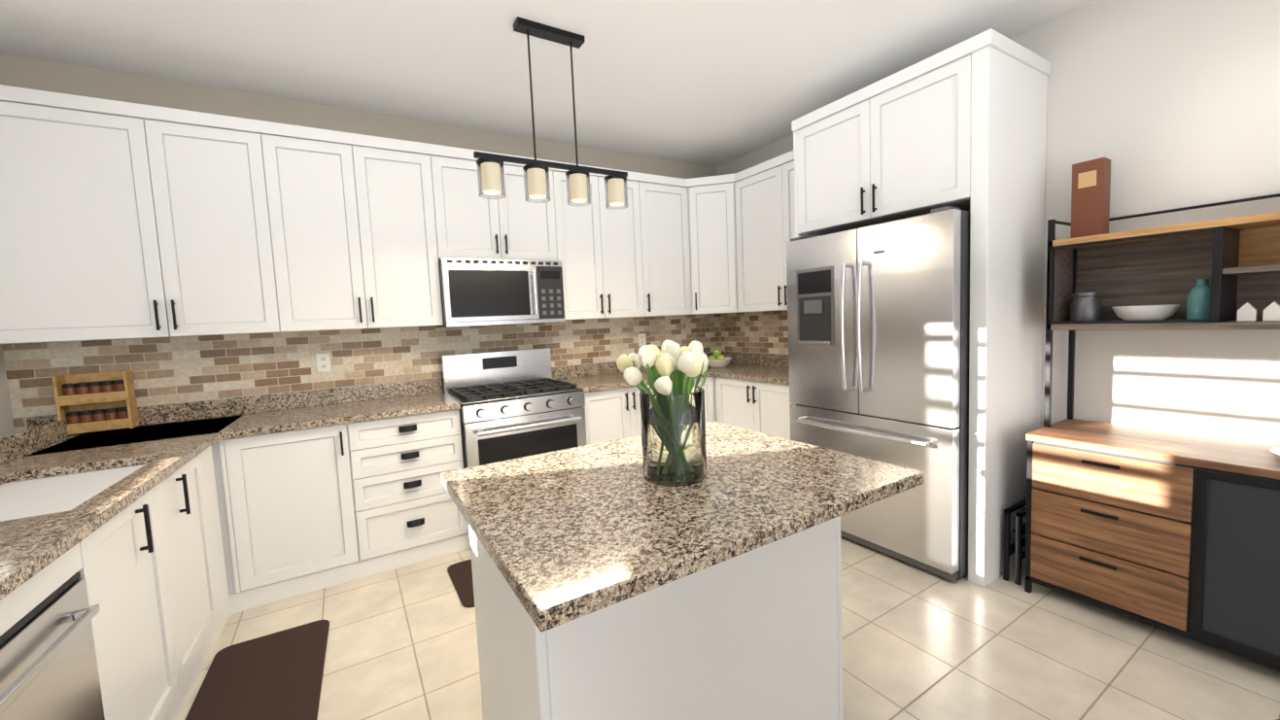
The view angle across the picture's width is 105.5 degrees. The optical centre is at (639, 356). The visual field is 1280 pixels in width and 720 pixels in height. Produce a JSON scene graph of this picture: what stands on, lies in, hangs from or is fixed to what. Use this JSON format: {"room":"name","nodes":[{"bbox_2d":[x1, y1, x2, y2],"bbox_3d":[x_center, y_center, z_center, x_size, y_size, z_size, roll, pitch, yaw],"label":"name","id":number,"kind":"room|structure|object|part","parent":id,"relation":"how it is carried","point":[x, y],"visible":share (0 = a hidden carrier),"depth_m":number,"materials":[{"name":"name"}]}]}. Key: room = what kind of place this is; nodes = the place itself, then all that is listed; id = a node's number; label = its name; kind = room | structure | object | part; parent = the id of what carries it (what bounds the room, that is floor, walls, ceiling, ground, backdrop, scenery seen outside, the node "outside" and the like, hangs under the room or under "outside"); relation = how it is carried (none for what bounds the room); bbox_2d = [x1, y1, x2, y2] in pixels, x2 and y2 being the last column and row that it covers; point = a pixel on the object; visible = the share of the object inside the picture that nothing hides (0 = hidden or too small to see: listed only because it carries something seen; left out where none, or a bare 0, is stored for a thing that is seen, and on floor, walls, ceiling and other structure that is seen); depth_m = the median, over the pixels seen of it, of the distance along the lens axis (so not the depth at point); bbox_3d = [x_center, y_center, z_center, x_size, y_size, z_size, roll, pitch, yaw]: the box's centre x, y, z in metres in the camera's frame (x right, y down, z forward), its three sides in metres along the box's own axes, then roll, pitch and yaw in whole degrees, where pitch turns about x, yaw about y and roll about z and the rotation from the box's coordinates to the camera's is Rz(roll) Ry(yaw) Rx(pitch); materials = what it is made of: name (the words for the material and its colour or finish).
{"room":"kitchen","nodes":[
{"label":"kitchen","id":0,"kind":"room"},
{"bbox_2d":[0,344,15,437],"bbox_3d":[-1.353,0.087,-0.597,0.140,2.790,6.970,-5,5,-31],"label":"wall","id":1,"kind":"structure","parent":0,"point":[7,427],"depth_m":2.37,"materials":[{"name":"white paint"}]},
{"bbox_2d":[0,53,716,178],"bbox_3d":[-1.202,-0.247,3.643,4.850,2.790,0.120,-5,5,-31],"label":"wall","id":2,"kind":"structure","parent":0,"point":[42,75],"depth_m":2.96,"materials":[{"name":"beige paint"}]},
{"bbox_2d":[0,84,171,344],"bbox_3d":[-2.782,-0.643,2.388,0.674,1.135,0.327,-5,5,-31],"label":"upper cabinet","id":3,"kind":"object","parent":2,"relation":"attached to","point":[121,220],"depth_m":2.29,"materials":[{"name":"white wood"}]},
{"bbox_2d":[143,104,283,337],"bbox_3d":[-2.301,-0.687,2.681,0.456,1.135,0.327,-5,5,-31],"label":"upper cabinet","id":4,"kind":"object","parent":2,"relation":"attached to","point":[210,171],"depth_m":2.55,"materials":[{"name":"white wood"}]},
{"bbox_2d":[260,120,369,332],"bbox_3d":[-1.926,-0.722,2.910,0.425,1.135,0.327,-5,5,-31],"label":"upper cabinet","id":5,"kind":"object","parent":2,"relation":"attached to","point":[313,172],"depth_m":2.78,"materials":[{"name":"white wood"}]},
{"bbox_2d":[1,313,721,433],"bbox_3d":[-1.139,0.418,3.639,4.610,1.360,0.010,-5,5,-31],"label":"backsplash","id":6,"kind":"structure","parent":2,"relation":"attached to","point":[169,370],"depth_m":3.01,"materials":[{"name":"beige tile"}]},
{"bbox_2d":[315,352,331,372],"bbox_3d":[-2.001,0.041,3.079,0.072,0.115,0.008,-5,5,-31],"label":"electrical outlet","id":7,"kind":"object","parent":6,"relation":"attached to","point":[323,363],"visible":1,"depth_m":3.08,"materials":[{"name":"white plastic"}]},
{"bbox_2d":[638,333,646,346],"bbox_3d":[0.020,-0.145,4.312,0.072,0.115,0.008,-5,5,-31],"label":"electrical outlet","id":8,"kind":"object","parent":6,"relation":"attached to","point":[641,340],"visible":0.98,"depth_m":4.31,"materials":[{"name":"white plastic"}]},
{"bbox_2d":[26,350,723,436],"bbox_3d":[-1.124,0.178,3.615,4.548,0.100,0.020,-5,5,-31],"label":"backsplash","id":9,"kind":"structure","parent":2,"relation":"attached to","point":[47,426],"depth_m":2.97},
{"bbox_2d":[353,133,443,328],"bbox_3d":[-1.563,-0.755,3.131,0.427,1.135,0.327,-5,5,-31],"label":"upper cabinet","id":10,"kind":"object","parent":2,"relation":"attached to","point":[397,178],"depth_m":3.00,"materials":[{"name":"white wood"}]},
{"bbox_2d":[431,143,505,259],"bbox_3d":[-1.217,-0.999,3.331,0.408,0.710,0.327,-5,5,-31],"label":"upper cabinet","id":11,"kind":"object","parent":2,"relation":"attached to","point":[469,224],"depth_m":3.19,"materials":[{"name":"white wood"}]},
{"bbox_2d":[435,257,564,327],"bbox_3d":[-0.980,-0.439,3.419,0.809,0.437,0.454,-5,5,-31],"label":"microwave","id":12,"kind":"object","parent":11,"relation":"attached to","point":[478,292],"visible":0.98,"depth_m":3.24,"materials":[{"name":"grey metal"}]},
{"bbox_2d":[497,153,559,260],"bbox_3d":[-0.871,-1.031,3.543,0.407,0.710,0.327,-5,5,-31],"label":"upper cabinet","id":13,"kind":"object","parent":2,"relation":"attached to","point":[530,230],"depth_m":3.41,"materials":[{"name":"white wood"}]},
{"bbox_2d":[555,161,606,320],"bbox_3d":[-0.534,-0.850,3.758,0.362,1.135,0.327,-5,5,-31],"label":"upper cabinet","id":14,"kind":"object","parent":2,"relation":"attached to","point":[582,257],"depth_m":3.65,"materials":[{"name":"white wood"}]},
{"bbox_2d":[598,167,649,318],"bbox_3d":[-0.226,-0.878,3.946,0.362,1.135,0.327,-5,5,-31],"label":"upper cabinet","id":15,"kind":"object","parent":2,"relation":"attached to","point":[623,230],"depth_m":3.84,"materials":[{"name":"white wood"}]},
{"bbox_2d":[641,172,691,316],"bbox_3d":[0.131,-0.911,4.164,0.476,1.135,0.327,-5,5,-31],"label":"upper cabinet","id":16,"kind":"object","parent":2,"relation":"attached to","point":[664,199],"depth_m":4.03,"materials":[{"name":"white wood"}]},
{"bbox_2d":[688,173,738,314],"bbox_3d":[0.665,-0.947,4.326,0.607,1.135,0.607,-5,5,-31],"label":"upper cabinet","id":17,"kind":"object","parent":2,"relation":"attached to","point":[712,261],"depth_m":4.10,"materials":[{"name":"white wood"}]},
{"bbox_2d":[0,0,1097,167],"bbox_3d":[0.557,-1.518,0.567,4.850,0.060,7.090,-5,5,-31],"label":"ceiling","id":18,"kind":"structure","parent":0,"point":[712,83],"depth_m":2.55,"materials":[{"name":"white paint"}]},
{"bbox_2d":[473,16,627,209],"bbox_3d":[-0.422,-1.176,2.397,0.800,0.816,0.122,-5,5,-31],"label":"pendant light","id":19,"kind":"object","parent":18,"relation":"hanging from","point":[491,176],"visible":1,"depth_m":2.35,"materials":[{"name":"black metal"}]},
{"bbox_3d":[-0.407,-0.839,2.423,0.780,0.138,0.120,-5,5,-31],"label":"lamp shade","id":20,"kind":"part","parent":19,"relation":"part of","materials":[{"name":"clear glass"}]},
{"bbox_2d":[178,535,1279,719],"bbox_3d":[0.684,1.320,0.786,4.850,0.060,7.090,-5,5,-31],"label":"floor","id":21,"kind":"structure","parent":0,"point":[918,643],"depth_m":1.95,"materials":[{"name":"tile"}]},
{"bbox_2d":[0,479,198,719],"bbox_3d":[-1.806,0.913,1.364,0.668,0.886,0.510,-5,5,-31],"label":"base cabinet","id":22,"kind":"object","parent":21,"relation":"on","point":[175,536],"depth_m":1.54,"materials":[{"name":"white wood"}]},
{"bbox_2d":[0,571,104,719],"bbox_3d":[-1.514,0.930,0.906,0.621,0.690,0.615,-5,5,-31],"label":"dishwasher","id":23,"kind":"object","parent":22,"relation":"in","point":[49,670],"visible":0.85,"depth_m":1.12,"materials":[{"name":"grey metal"}]},
{"bbox_2d":[0,432,225,611],"bbox_3d":[-1.795,0.456,1.279,0.767,0.035,3.252,-5,5,-31],"label":"countertop","id":24,"kind":"structure","parent":22,"relation":"on","point":[31,545],"depth_m":1.45,"materials":[{"name":"brown stone"}]},
{"bbox_2d":[0,459,143,518],"bbox_3d":[-1.927,0.550,1.560,0.479,0.207,0.758,-5,5,-31],"label":"sink","id":25,"kind":"object","parent":24,"relation":"in","point":[55,490],"depth_m":1.67,"materials":[{"name":"white ceramic"}]},
{"bbox_2d":[174,448,237,678],"bbox_3d":[-2.127,0.887,1.887,0.668,0.886,0.717,-5,5,-31],"label":"base cabinet","id":26,"kind":"object","parent":21,"relation":"on","point":[198,487],"depth_m":2.13,"materials":[{"name":"white wood"}]},
{"bbox_2d":[185,620,329,719],"bbox_3d":[-1.350,1.307,1.665,0.467,0.012,1.342,-5,5,-31],"label":"area rug","id":27,"kind":"object","parent":21,"relation":"on","point":[277,675],"visible":0.96,"depth_m":1.94,"materials":[{"name":"brown rubber"}]},
{"bbox_2d":[225,424,365,610],"bbox_3d":[-1.955,0.809,2.791,0.535,0.886,0.607,-5,5,-31],"label":"base cabinet","id":28,"kind":"object","parent":21,"relation":"on","point":[295,496],"depth_m":2.54,"materials":[{"name":"white wood"}]},
{"bbox_2d":[0,393,460,459],"bbox_3d":[-2.067,0.360,2.682,1.945,0.035,0.638,-5,5,-31],"label":"countertop","id":29,"kind":"structure","parent":28,"relation":"on","point":[236,425],"depth_m":2.56,"materials":[{"name":"brown stone"}]},
{"bbox_2d":[51,370,138,434],"bbox_3d":[-2.802,0.237,2.514,0.260,0.300,0.100,-5,5,-31],"label":"spice rack","id":30,"kind":"object","parent":29,"relation":"on","point":[91,402],"visible":0.98,"depth_m":2.50,"materials":[{"name":"brown wood"}]},
{"bbox_2d":[349,409,470,577],"bbox_3d":[-1.476,0.765,3.083,0.590,0.886,0.607,-5,5,-31],"label":"base cabinet","id":31,"kind":"object","parent":21,"relation":"on","point":[406,516],"depth_m":2.81,"materials":[{"name":"white wood"}]},
{"bbox_2d":[447,558,474,607],"bbox_3d":[-0.591,1.184,2.821,0.925,0.012,0.500,-5,5,-31],"label":"area rug","id":32,"kind":"object","parent":21,"relation":"on","point":[461,574],"visible":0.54,"depth_m":2.62,"materials":[{"name":"brown"}]},
{"bbox_2d":[440,347,586,533],"bbox_3d":[-0.858,0.567,3.374,0.790,1.180,0.740,-5,5,-31],"label":"range","id":33,"kind":"object","parent":21,"relation":"on","point":[518,403],"visible":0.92,"depth_m":3.19,"materials":[{"name":"grey metal"}]},
{"bbox_2d":[583,389,633,445],"bbox_3d":[-0.385,0.665,3.748,0.382,0.886,0.607,-5,5,-31],"label":"base cabinet","id":34,"kind":"object","parent":21,"relation":"on","point":[608,413],"depth_m":3.49,"materials":[{"name":"white wood"}]},
{"bbox_2d":[552,362,761,393],"bbox_3d":[0.209,0.151,4.070,1.803,0.035,0.638,-5,5,-31],"label":"countertop","id":35,"kind":"structure","parent":34,"relation":"on","point":[593,383],"depth_m":3.78,"materials":[{"name":"beige stone"}]},
{"bbox_2d":[707,349,732,367],"bbox_3d":[0.686,0.019,4.276,0.250,0.154,0.250,-5,5,-31],"label":"fruit bowl","id":36,"kind":"object","parent":35,"relation":"on","point":[720,361],"visible":0.98,"depth_m":4.21,"materials":[{"name":"white ceramic"}]},
{"bbox_2d":[629,385,650,436],"bbox_3d":[-0.073,0.637,3.938,0.350,0.886,0.607,-5,5,-31],"label":"base cabinet","id":37,"kind":"object","parent":21,"relation":"on","point":[634,390],"depth_m":3.60,"materials":[{"name":"white wood"}]},
{"bbox_2d":[440,421,923,719],"bbox_3d":[0.097,0.801,1.478,1.110,0.920,0.905,-5,5,-31],"label":"kitchen island","id":38,"kind":"object","parent":21,"relation":"on","point":[609,582],"visible":0.94,"depth_m":1.25,"materials":[{"name":"white wood"}]},
{"bbox_2d":[616,340,708,486],"bbox_3d":[0.088,0.149,1.396,0.301,0.392,0.307,-5,5,-31],"label":"tulip vase","id":39,"kind":"object","parent":38,"relation":"on","point":[673,426],"visible":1,"depth_m":1.31,"materials":[{"name":"clear glass"}]},
{"bbox_2d":[693,378,715,422],"bbox_3d":[0.264,0.606,4.144,0.443,0.886,0.607,-5,5,-31],"label":"base cabinet","id":40,"kind":"object","parent":21,"relation":"on","point":[709,387],"depth_m":3.96,"materials":[{"name":"white wood"}]},
{"bbox_2d":[715,378,750,430],"bbox_3d":[0.996,0.584,3.995,0.607,0.886,0.450,-5,5,-31],"label":"base cabinet","id":41,"kind":"object","parent":21,"relation":"on","point":[732,395],"depth_m":3.82,"materials":[{"name":"white wood"}]},
{"bbox_2d":[750,381,791,440],"bbox_3d":[1.225,0.603,3.622,0.607,0.886,0.426,-5,5,-31],"label":"base cabinet","id":42,"kind":"object","parent":21,"relation":"on","point":[770,403],"depth_m":3.49,"materials":[{"name":"white wood"}]},
{"bbox_2d":[715,366,789,385],"bbox_3d":[1.087,0.137,3.750,0.638,0.035,0.824,-5,5,-31],"label":"countertop","id":43,"kind":"structure","parent":42,"relation":"on","point":[779,375],"depth_m":3.71,"materials":[{"name":"brown stone"}]},
{"bbox_2d":[786,206,970,581],"bbox_3d":[1.500,0.171,2.893,0.814,1.833,0.994,-5,5,-31],"label":"fridge","id":44,"kind":"object","parent":21,"relation":"on","point":[879,329],"visible":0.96,"depth_m":2.54,"materials":[{"name":"grey metal"}]},
{"bbox_2d":[791,28,1050,587],"bbox_3d":[1.580,-0.210,2.888,0.657,2.585,1.120,-5,5,-31],"label":"surround","id":45,"kind":"object","parent":21,"relation":"on","point":[961,125],"visible":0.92,"depth_m":2.41,"materials":[{"name":"white wood"}]},
{"bbox_2d":[1003,498,1026,585],"bbox_3d":[1.998,0.919,2.492,0.420,0.360,0.070,-5,5,-31],"label":"step stool","id":46,"kind":"object","parent":21,"relation":"on","point":[1018,533],"visible":0.46,"depth_m":2.39,"materials":[{"name":"black metal"}]},
{"bbox_2d":[1024,193,1279,671],"bbox_3d":[2.408,0.266,1.679,0.516,1.750,1.628,-5,5,-31],"label":"hutch","id":47,"kind":"object","parent":21,"relation":"on","point":[1176,533],"visible":0.94,"depth_m":1.97,"materials":[{"name":"brown wood"}]},
{"bbox_2d":[1070,291,1101,321],"bbox_3d":[2.107,-0.232,2.303,0.110,0.145,0.110,-5,5,-31],"label":"decorative jar","id":48,"kind":"object","parent":47,"relation":"on","point":[1085,305],"visible":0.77,"depth_m":2.27,"materials":[{"name":"grey metal"}]},
{"bbox_2d":[1070,157,1110,238],"bbox_3d":[2.127,-0.732,2.299,0.092,0.360,0.115,-5,5,-31],"label":"box","id":49,"kind":"object","parent":47,"relation":"on","point":[1090,198],"visible":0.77,"depth_m":2.27,"materials":[{"name":"brown cardboard"}]},
{"bbox_2d":[1111,304,1180,320],"bbox_3d":[2.213,-0.187,2.136,0.210,0.070,0.210,-5,5,-31],"label":"decorative bowl","id":50,"kind":"object","parent":47,"relation":"on","point":[1144,312],"visible":0.92,"depth_m":2.08,"materials":[{"name":"white ceramic"}]},
{"bbox_2d":[1186,278,1210,319],"bbox_3d":[2.297,-0.229,1.992,0.080,0.170,0.080,-5,5,-31],"label":"decorative bottle","id":51,"kind":"object","parent":47,"relation":"on","point":[1198,300],"visible":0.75,"depth_m":1.97,"materials":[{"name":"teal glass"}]},
{"bbox_2d":[1236,302,1257,321],"bbox_3d":[2.311,-0.169,1.853,0.030,0.070,0.045,-5,5,-31],"label":"house","id":52,"kind":"object","parent":47,"relation":"on","point":[1247,311],"depth_m":1.84,"materials":[{"name":"white"}]},
{"bbox_2d":[1262,301,1279,320],"bbox_3d":[2.343,-0.167,1.800,0.030,0.070,0.045,-5,5,-31],"label":"house","id":53,"kind":"object","parent":47,"relation":"on","point":[1271,312],"depth_m":1.79,"materials":[{"name":"white"}]},
{"bbox_2d":[1269,437,1279,456],"bbox_3d":[2.420,0.340,1.702,0.270,0.065,0.270,-5,5,-31],"label":"decorative plates","id":54,"kind":"object","parent":47,"relation":"on","point":[1275,450],"visible":1,"depth_m":1.79,"materials":[{"name":"white ceramic"}]},
{"bbox_2d":[715,0,1279,443],"bbox_3d":[2.665,-0.281,1.853,0.120,2.790,6.970,-5,5,-31],"label":"wall","id":55,"kind":"structure","parent":0,"point":[1162,105],"depth_m":2.18,"materials":[{"name":"white paint"}]},
{"bbox_2d":[721,310,788,354],"bbox_3d":[1.209,0.270,4.199,0.010,1.360,1.440,-5,5,-31],"label":"backsplash","id":56,"kind":"structure","parent":55,"relation":"attached to","point":[766,331],"depth_m":4.39,"materials":[{"name":"beige tile"}]},
{"bbox_2d":[723,351,788,366],"bbox_3d":[1.185,0.032,4.168,0.020,0.100,1.442,-5,5,-31],"label":"backsplash","id":57,"kind":"structure","parent":55,"relation":"attached to","point":[738,357],"depth_m":4.34,"materials":[{"name":"brown stone"}]},
{"bbox_2d":[734,156,781,312],"bbox_3d":[1.074,-0.934,3.927,0.327,1.135,0.500,-5,5,-31],"label":"upper cabinet","id":58,"kind":"object","parent":55,"relation":"attached to","point":[757,219],"depth_m":3.85,"materials":[{"name":"white wood"}]},
{"bbox_2d":[777,150,795,311],"bbox_3d":[1.300,-0.916,3.559,0.327,1.135,0.366,-5,5,-31],"label":"upper cabinet","id":59,"kind":"object","parent":55,"relation":"attached to","point":[785,162],"depth_m":3.59,"materials":[{"name":"white wood"}]}
]}

